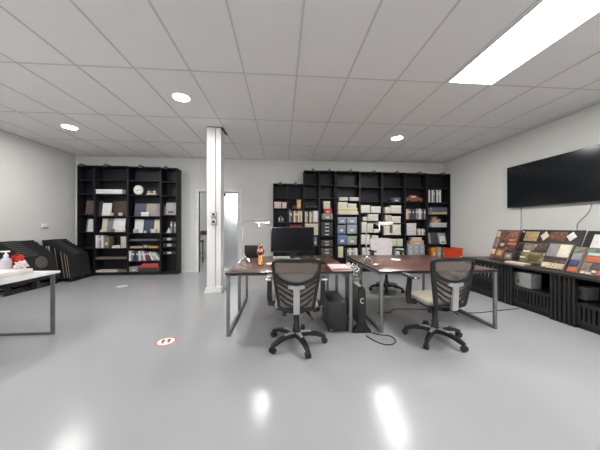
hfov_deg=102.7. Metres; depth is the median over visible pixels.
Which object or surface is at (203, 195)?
wall
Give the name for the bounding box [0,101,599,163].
trim
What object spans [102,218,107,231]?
board
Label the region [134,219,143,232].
board
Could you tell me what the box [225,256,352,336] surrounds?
office desk
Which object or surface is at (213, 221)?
wall socket
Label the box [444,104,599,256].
wall
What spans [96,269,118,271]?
flat board
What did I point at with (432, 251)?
storage box
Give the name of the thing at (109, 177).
bookcase
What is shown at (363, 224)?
storage box
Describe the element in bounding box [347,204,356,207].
storage box
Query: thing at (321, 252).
tray
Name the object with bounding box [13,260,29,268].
crumpled tissue
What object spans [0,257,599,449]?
floor
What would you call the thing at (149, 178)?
bookcase
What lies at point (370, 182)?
bookcase
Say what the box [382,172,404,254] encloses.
bookcase
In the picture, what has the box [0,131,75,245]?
wall
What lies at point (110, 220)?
board
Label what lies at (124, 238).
file box
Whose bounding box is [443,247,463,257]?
storage bin
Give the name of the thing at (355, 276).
cable tray
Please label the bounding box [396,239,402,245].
storage box
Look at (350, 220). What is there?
storage box
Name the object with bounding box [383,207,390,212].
storage box
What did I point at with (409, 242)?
storage box
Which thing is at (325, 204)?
storage box
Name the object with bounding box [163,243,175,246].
tray
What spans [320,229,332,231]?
tray
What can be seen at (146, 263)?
flat book
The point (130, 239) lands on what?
document tray
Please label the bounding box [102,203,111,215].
board
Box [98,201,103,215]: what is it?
board
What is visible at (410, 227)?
storage box
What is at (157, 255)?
book
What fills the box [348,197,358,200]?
storage box
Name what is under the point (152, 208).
board
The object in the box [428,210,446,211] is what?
document tray
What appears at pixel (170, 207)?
board
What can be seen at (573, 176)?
television
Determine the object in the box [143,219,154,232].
board
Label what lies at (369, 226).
storage box
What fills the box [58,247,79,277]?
board
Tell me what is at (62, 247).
board
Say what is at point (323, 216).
storage box
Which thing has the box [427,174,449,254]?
bookcase
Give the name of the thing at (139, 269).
folder
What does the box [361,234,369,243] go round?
storage box
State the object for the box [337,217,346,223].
storage box
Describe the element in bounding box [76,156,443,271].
wall
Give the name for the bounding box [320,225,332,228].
tray
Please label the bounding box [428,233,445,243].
board
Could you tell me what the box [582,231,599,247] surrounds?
board
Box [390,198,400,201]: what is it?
box
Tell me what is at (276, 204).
storage box
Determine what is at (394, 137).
recessed light
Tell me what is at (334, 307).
computer tower
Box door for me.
[224,192,238,270]
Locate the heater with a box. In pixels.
[345,277,370,332]
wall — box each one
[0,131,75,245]
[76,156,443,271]
[200,192,206,256]
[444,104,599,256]
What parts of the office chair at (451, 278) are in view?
armrest, leg, seat, leg, leg, leg, backrest frame, backrest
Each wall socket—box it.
[211,211,216,217]
[211,219,216,224]
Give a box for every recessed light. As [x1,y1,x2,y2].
[60,124,78,129]
[171,92,190,101]
[391,136,403,139]
[447,0,599,84]
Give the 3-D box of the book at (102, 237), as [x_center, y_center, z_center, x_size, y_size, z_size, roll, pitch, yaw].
[-4.722,0.380,5.808,0.041,0.297,0.170,0,0,-4]
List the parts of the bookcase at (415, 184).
panel, panel, shelf, panel, panel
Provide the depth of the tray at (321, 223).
6.13 m
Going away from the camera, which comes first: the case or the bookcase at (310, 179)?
the case
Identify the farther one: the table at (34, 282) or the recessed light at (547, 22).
the table at (34, 282)
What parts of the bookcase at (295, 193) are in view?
panel, panel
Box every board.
[0,240,33,243]
[0,242,37,245]
[0,243,38,247]
[0,245,42,249]
[0,247,43,286]
[0,248,47,286]
[0,250,49,286]
[3,251,52,286]
[10,253,57,285]
[42,239,66,247]
[45,240,69,248]
[48,242,71,251]
[52,244,74,277]
[54,245,77,277]
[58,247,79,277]
[60,248,82,277]
[64,250,85,277]
[66,252,90,277]
[85,201,92,213]
[87,219,92,231]
[96,256,126,258]
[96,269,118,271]
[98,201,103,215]
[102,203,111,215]
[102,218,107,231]
[107,218,113,231]
[112,201,126,215]
[113,218,125,231]
[134,204,146,215]
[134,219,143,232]
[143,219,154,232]
[146,204,157,215]
[154,219,159,232]
[157,204,159,215]
[165,203,175,214]
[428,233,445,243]
[430,233,437,243]
[439,236,445,243]
[489,230,521,260]
[513,230,586,266]
[518,242,549,265]
[540,243,574,270]
[566,247,587,273]
[578,247,599,276]
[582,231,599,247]
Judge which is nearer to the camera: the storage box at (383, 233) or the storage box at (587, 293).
the storage box at (587, 293)
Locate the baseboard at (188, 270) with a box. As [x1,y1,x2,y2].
[181,269,195,271]
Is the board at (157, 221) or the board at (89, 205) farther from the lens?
the board at (157, 221)
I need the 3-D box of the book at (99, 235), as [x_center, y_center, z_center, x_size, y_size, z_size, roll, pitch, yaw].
[-4.765,0.371,5.804,0.041,0.314,0.172,0,0,-4]
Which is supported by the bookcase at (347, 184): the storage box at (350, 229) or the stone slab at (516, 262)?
the storage box at (350, 229)
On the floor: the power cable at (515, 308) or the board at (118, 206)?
the power cable at (515, 308)
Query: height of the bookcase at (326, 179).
2.590 m
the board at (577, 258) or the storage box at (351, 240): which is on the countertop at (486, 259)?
the board at (577, 258)
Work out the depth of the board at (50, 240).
5.17 m
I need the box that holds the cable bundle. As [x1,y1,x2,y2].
[343,262,361,279]
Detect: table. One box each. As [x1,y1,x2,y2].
[0,271,59,335]
[0,276,57,288]
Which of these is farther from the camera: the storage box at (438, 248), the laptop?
the storage box at (438, 248)
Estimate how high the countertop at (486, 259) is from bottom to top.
0.032 m
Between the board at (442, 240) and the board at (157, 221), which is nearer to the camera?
the board at (157, 221)
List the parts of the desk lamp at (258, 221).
lamp shade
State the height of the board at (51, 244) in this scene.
0.741 m
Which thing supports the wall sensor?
attached to the wall at (38, 181)
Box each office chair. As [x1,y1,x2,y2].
[265,259,327,358]
[368,238,405,294]
[401,257,475,352]
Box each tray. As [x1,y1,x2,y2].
[130,239,159,240]
[146,191,157,194]
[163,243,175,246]
[163,251,175,253]
[320,222,332,224]
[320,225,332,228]
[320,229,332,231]
[320,232,332,235]
[320,240,332,242]
[320,243,332,245]
[320,247,332,250]
[320,251,332,253]
[344,273,361,279]
[428,207,446,209]
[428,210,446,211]
[428,212,446,213]
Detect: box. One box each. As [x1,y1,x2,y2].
[96,189,126,193]
[104,236,114,247]
[116,229,125,231]
[121,236,126,247]
[141,212,149,215]
[274,202,280,207]
[297,200,300,207]
[305,224,318,234]
[312,211,317,221]
[321,214,332,218]
[322,201,329,208]
[323,209,331,213]
[337,197,347,200]
[337,202,347,207]
[337,208,357,211]
[337,211,358,214]
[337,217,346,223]
[337,225,345,233]
[337,234,346,244]
[337,246,342,256]
[346,217,356,223]
[346,225,356,233]
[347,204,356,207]
[347,236,356,244]
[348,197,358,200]
[361,205,369,212]
[361,222,366,232]
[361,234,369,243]
[361,247,369,254]
[365,214,378,220]
[367,224,372,232]
[370,206,380,212]
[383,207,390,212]
[383,215,390,221]
[383,226,389,232]
[383,233,400,234]
[388,205,400,212]
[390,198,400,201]
[390,225,400,232]
[391,216,400,222]
[393,248,403,254]
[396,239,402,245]
[406,223,415,234]
[406,244,412,248]
[407,240,423,244]
[408,237,421,240]
[428,219,440,222]
[428,223,446,226]
[428,247,436,256]
[436,247,441,257]
[441,247,443,257]
[514,271,541,288]
[578,286,599,300]
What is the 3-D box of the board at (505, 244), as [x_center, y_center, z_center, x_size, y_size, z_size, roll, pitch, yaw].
[3.420,0.319,4.012,0.186,0.503,0.410,0,0,-4]
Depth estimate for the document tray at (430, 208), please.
6.36 m
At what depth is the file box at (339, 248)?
6.16 m
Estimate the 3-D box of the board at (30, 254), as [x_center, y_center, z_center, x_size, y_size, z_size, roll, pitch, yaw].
[-5.001,0.769,4.478,0.089,0.514,0.866,0,0,-4]
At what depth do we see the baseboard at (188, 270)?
6.12 m
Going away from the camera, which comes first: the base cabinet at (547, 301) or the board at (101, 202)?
the base cabinet at (547, 301)
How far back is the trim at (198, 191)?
6.18 m
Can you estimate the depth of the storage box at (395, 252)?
6.28 m
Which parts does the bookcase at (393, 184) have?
panel, panel, shelf, shelf, panel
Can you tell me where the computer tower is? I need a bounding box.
[322,291,345,331]
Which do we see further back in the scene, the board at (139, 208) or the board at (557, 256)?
the board at (139, 208)
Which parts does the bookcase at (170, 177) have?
panel, panel, panel, panel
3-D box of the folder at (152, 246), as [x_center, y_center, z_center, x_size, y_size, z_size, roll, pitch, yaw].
[-3.567,0.509,5.905,0.209,0.048,0.190,0,0,-4]
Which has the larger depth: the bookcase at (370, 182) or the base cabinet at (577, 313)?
the bookcase at (370, 182)
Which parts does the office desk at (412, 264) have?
leg, rail, foot rail, leg, leg, foot rail, leg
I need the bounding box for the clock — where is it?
[133,185,143,194]
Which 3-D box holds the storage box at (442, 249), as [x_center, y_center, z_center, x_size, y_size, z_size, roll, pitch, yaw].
[3.822,0.709,6.464,0.132,0.270,0.200,0,0,-4]
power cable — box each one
[366,332,395,344]
[377,308,518,312]
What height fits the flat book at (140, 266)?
0.053 m
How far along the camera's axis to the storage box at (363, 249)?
6.21 m
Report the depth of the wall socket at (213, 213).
4.18 m
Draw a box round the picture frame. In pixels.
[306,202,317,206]
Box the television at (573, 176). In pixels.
[507,144,599,207]
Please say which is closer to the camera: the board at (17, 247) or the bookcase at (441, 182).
the board at (17, 247)
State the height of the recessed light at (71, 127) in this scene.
0.009 m
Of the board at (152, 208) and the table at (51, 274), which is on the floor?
the table at (51, 274)
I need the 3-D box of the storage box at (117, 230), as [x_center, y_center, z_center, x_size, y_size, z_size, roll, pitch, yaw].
[-4.298,0.111,5.765,0.203,0.062,0.040,0,0,-4]
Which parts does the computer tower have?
panel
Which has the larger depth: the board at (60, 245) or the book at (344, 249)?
the book at (344, 249)
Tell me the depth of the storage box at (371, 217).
6.22 m
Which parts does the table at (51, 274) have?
foot rail, leg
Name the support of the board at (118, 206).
on the bookcase at (109, 177)
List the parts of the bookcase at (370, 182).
panel, panel, shelf, panel, shelf, panel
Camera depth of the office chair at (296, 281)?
2.15 m
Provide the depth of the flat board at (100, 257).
5.75 m
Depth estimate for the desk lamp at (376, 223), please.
3.22 m
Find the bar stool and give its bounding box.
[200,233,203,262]
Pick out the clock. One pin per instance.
(138, 189)
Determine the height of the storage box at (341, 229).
0.216 m
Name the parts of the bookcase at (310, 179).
panel, shelf, panel, panel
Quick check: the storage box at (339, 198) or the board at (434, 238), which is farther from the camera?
the board at (434, 238)
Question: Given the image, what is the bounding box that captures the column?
[204,127,225,293]
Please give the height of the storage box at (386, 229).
0.188 m
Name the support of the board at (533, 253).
on the countertop at (486, 259)
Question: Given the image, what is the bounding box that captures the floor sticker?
[155,337,176,345]
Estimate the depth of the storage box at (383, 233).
6.26 m
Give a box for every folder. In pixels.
[138,268,159,271]
[148,245,159,247]
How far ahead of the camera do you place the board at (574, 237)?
3.70 m
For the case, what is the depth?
5.78 m
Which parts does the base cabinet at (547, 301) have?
slotted panel, panel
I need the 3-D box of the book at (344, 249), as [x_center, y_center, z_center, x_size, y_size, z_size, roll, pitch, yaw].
[1.176,0.695,6.250,0.053,0.223,0.170,0,0,-4]
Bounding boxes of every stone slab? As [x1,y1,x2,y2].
[504,262,529,265]
[505,261,530,264]
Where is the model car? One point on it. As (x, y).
(415, 198)
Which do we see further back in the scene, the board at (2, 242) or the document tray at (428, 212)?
the document tray at (428, 212)
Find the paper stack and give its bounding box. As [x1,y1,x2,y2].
[0,268,34,281]
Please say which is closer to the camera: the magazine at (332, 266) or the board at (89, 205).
the magazine at (332, 266)
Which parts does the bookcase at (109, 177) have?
panel, panel, shelf, shelf, shelf, shelf, shelf, shelf, shelf, panel, panel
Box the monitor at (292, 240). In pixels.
[271,227,313,258]
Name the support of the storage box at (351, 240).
on the bookcase at (347, 184)
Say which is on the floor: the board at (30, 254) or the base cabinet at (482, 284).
the base cabinet at (482, 284)
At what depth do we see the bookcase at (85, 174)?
5.83 m
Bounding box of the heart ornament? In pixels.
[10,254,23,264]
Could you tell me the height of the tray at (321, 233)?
0.092 m
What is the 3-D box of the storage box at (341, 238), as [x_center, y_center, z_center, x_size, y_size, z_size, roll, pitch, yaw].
[1.075,0.351,6.258,0.248,0.254,0.200,0,0,-4]
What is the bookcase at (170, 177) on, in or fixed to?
on the floor
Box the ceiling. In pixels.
[0,0,599,162]
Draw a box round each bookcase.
[77,165,93,275]
[94,165,127,275]
[128,166,161,274]
[161,168,180,274]
[273,183,287,255]
[288,184,303,255]
[303,170,318,255]
[319,170,334,258]
[335,171,359,271]
[360,172,381,271]
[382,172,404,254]
[405,173,426,254]
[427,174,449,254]
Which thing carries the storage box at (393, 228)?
on the storage box at (383, 233)
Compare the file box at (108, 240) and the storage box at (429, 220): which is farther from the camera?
the storage box at (429, 220)
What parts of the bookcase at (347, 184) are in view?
panel, panel, panel, shelf, panel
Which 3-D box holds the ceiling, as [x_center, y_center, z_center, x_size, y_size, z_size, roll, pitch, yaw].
[-0.407,-1.796,1.283,9.740,0.100,10.020,0,0,-4]
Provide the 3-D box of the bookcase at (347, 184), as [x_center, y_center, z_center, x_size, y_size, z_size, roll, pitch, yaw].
[1.226,-0.115,6.284,0.614,2.589,0.270,0,0,-4]
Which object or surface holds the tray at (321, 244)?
on the bookcase at (326, 179)
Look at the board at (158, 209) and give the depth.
5.88 m
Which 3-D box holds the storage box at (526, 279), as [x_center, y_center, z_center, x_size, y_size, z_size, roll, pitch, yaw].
[3.317,0.782,3.503,0.166,0.205,0.254,0,0,-4]
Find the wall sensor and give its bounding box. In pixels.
[41,224,48,227]
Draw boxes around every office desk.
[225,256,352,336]
[345,255,498,332]
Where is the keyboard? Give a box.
[274,256,289,258]
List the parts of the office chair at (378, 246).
backrest, leg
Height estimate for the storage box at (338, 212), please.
0.077 m
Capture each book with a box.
[99,235,104,247]
[101,235,107,247]
[139,265,159,267]
[142,262,159,265]
[153,251,159,260]
[343,248,346,256]
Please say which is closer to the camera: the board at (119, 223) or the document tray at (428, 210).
the board at (119, 223)
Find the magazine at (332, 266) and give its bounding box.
[327,264,349,268]
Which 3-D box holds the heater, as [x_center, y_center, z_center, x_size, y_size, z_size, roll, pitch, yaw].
[0.663,0.925,2.953,0.200,0.510,0.626,0,0,-4]
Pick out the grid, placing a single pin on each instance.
(71, 1)
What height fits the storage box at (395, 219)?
0.177 m
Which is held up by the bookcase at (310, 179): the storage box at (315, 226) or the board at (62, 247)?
the storage box at (315, 226)
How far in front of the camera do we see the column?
4.24 m
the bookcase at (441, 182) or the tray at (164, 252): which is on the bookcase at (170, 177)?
the tray at (164, 252)
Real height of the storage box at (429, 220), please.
0.095 m
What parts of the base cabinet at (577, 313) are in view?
slotted panel, panel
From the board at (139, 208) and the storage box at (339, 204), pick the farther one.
the storage box at (339, 204)
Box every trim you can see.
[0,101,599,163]
[196,189,241,271]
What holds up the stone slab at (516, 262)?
on the stone slab at (504, 262)
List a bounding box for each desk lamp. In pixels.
[238,219,270,262]
[359,222,392,262]
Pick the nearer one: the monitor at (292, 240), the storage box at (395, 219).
the monitor at (292, 240)
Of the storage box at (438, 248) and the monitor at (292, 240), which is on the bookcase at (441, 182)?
the storage box at (438, 248)
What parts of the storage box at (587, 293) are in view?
lid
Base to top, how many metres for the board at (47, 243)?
0.779 m
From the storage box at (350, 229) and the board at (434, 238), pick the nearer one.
the storage box at (350, 229)
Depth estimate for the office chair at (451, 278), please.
2.26 m
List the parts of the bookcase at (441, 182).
panel, panel, shelf, panel, shelf, panel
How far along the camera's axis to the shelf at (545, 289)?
3.35 m
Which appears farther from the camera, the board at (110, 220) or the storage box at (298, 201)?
the storage box at (298, 201)
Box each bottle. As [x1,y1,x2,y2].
[0,251,11,269]
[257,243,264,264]
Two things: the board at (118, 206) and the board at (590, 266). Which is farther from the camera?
the board at (118, 206)
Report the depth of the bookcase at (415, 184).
6.51 m
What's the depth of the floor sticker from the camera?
2.45 m
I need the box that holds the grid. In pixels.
[0,0,599,162]
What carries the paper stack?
on the table at (51, 274)
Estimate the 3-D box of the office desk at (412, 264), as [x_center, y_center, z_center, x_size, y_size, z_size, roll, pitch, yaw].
[1.518,0.839,3.403,1.395,0.682,1.443,0,0,-4]
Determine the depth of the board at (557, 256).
3.15 m
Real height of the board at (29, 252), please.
0.548 m
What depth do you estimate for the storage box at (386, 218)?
6.25 m
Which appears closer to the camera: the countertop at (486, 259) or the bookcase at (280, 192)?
the countertop at (486, 259)
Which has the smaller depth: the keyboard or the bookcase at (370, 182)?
the keyboard
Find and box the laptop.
[244,245,257,257]
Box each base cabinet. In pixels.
[470,261,503,302]
[504,266,562,322]
[563,276,599,334]
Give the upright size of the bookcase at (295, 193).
2.244 m
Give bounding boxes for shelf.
[517,285,549,294]
[580,302,599,307]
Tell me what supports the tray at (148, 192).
on the bookcase at (149, 178)
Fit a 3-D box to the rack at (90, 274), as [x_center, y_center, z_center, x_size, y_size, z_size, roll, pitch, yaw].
[-5.153,1.145,5.335,0.600,0.070,0.610,0,0,-4]
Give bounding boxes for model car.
[406,195,421,201]
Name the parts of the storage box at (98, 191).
lid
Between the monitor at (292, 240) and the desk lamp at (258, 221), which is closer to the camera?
the desk lamp at (258, 221)
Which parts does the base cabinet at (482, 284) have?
slotted panel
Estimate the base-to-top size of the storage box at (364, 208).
0.197 m
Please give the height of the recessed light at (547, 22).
0.012 m
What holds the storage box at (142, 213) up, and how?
on the bookcase at (149, 178)
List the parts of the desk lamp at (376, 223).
lamp shade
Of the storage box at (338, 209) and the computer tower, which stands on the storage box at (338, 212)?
the storage box at (338, 209)
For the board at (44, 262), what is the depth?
4.57 m
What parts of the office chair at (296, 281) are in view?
armrest, leg, leg, seat, backrest, backrest frame, leg, leg, armrest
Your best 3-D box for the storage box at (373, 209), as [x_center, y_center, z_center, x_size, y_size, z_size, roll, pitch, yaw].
[1.961,-0.424,6.324,0.270,0.166,0.200,0,0,-4]
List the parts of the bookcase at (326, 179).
panel, panel, panel, panel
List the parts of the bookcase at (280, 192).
panel, panel, panel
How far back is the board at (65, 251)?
5.09 m
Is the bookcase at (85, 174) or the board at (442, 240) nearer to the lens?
the bookcase at (85, 174)
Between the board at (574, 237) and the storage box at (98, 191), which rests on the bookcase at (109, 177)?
the storage box at (98, 191)
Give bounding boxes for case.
[129,266,138,271]
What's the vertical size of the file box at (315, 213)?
0.290 m
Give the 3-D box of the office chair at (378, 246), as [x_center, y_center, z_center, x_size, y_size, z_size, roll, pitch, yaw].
[1.573,0.707,4.398,0.614,0.944,0.607,0,0,-4]
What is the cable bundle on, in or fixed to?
hanging from the office desk at (244, 268)
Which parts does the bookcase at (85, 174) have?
panel, panel, panel, panel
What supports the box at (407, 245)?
on the box
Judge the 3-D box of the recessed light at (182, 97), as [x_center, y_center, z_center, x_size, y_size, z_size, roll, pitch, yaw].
[-1.607,-1.740,3.249,0.236,0.009,0.236,0,0,-4]
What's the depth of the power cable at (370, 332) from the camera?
2.50 m
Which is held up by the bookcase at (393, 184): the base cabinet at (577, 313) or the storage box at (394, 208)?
the storage box at (394, 208)
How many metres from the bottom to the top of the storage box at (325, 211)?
0.133 m
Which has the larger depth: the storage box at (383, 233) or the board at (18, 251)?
the storage box at (383, 233)
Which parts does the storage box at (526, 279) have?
lid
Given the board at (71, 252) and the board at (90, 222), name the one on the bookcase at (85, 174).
the board at (90, 222)
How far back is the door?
6.25 m
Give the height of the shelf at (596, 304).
0.015 m
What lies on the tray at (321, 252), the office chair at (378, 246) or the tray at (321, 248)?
the tray at (321, 248)
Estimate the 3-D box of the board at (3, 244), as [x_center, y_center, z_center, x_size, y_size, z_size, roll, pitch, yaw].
[-5.270,0.669,4.457,0.117,0.715,0.866,0,0,-4]
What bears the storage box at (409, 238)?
on the storage box at (409, 242)
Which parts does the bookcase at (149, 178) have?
panel, panel, shelf, shelf, shelf, shelf, shelf, shelf, panel, panel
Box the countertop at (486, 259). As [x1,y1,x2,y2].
[470,256,599,282]

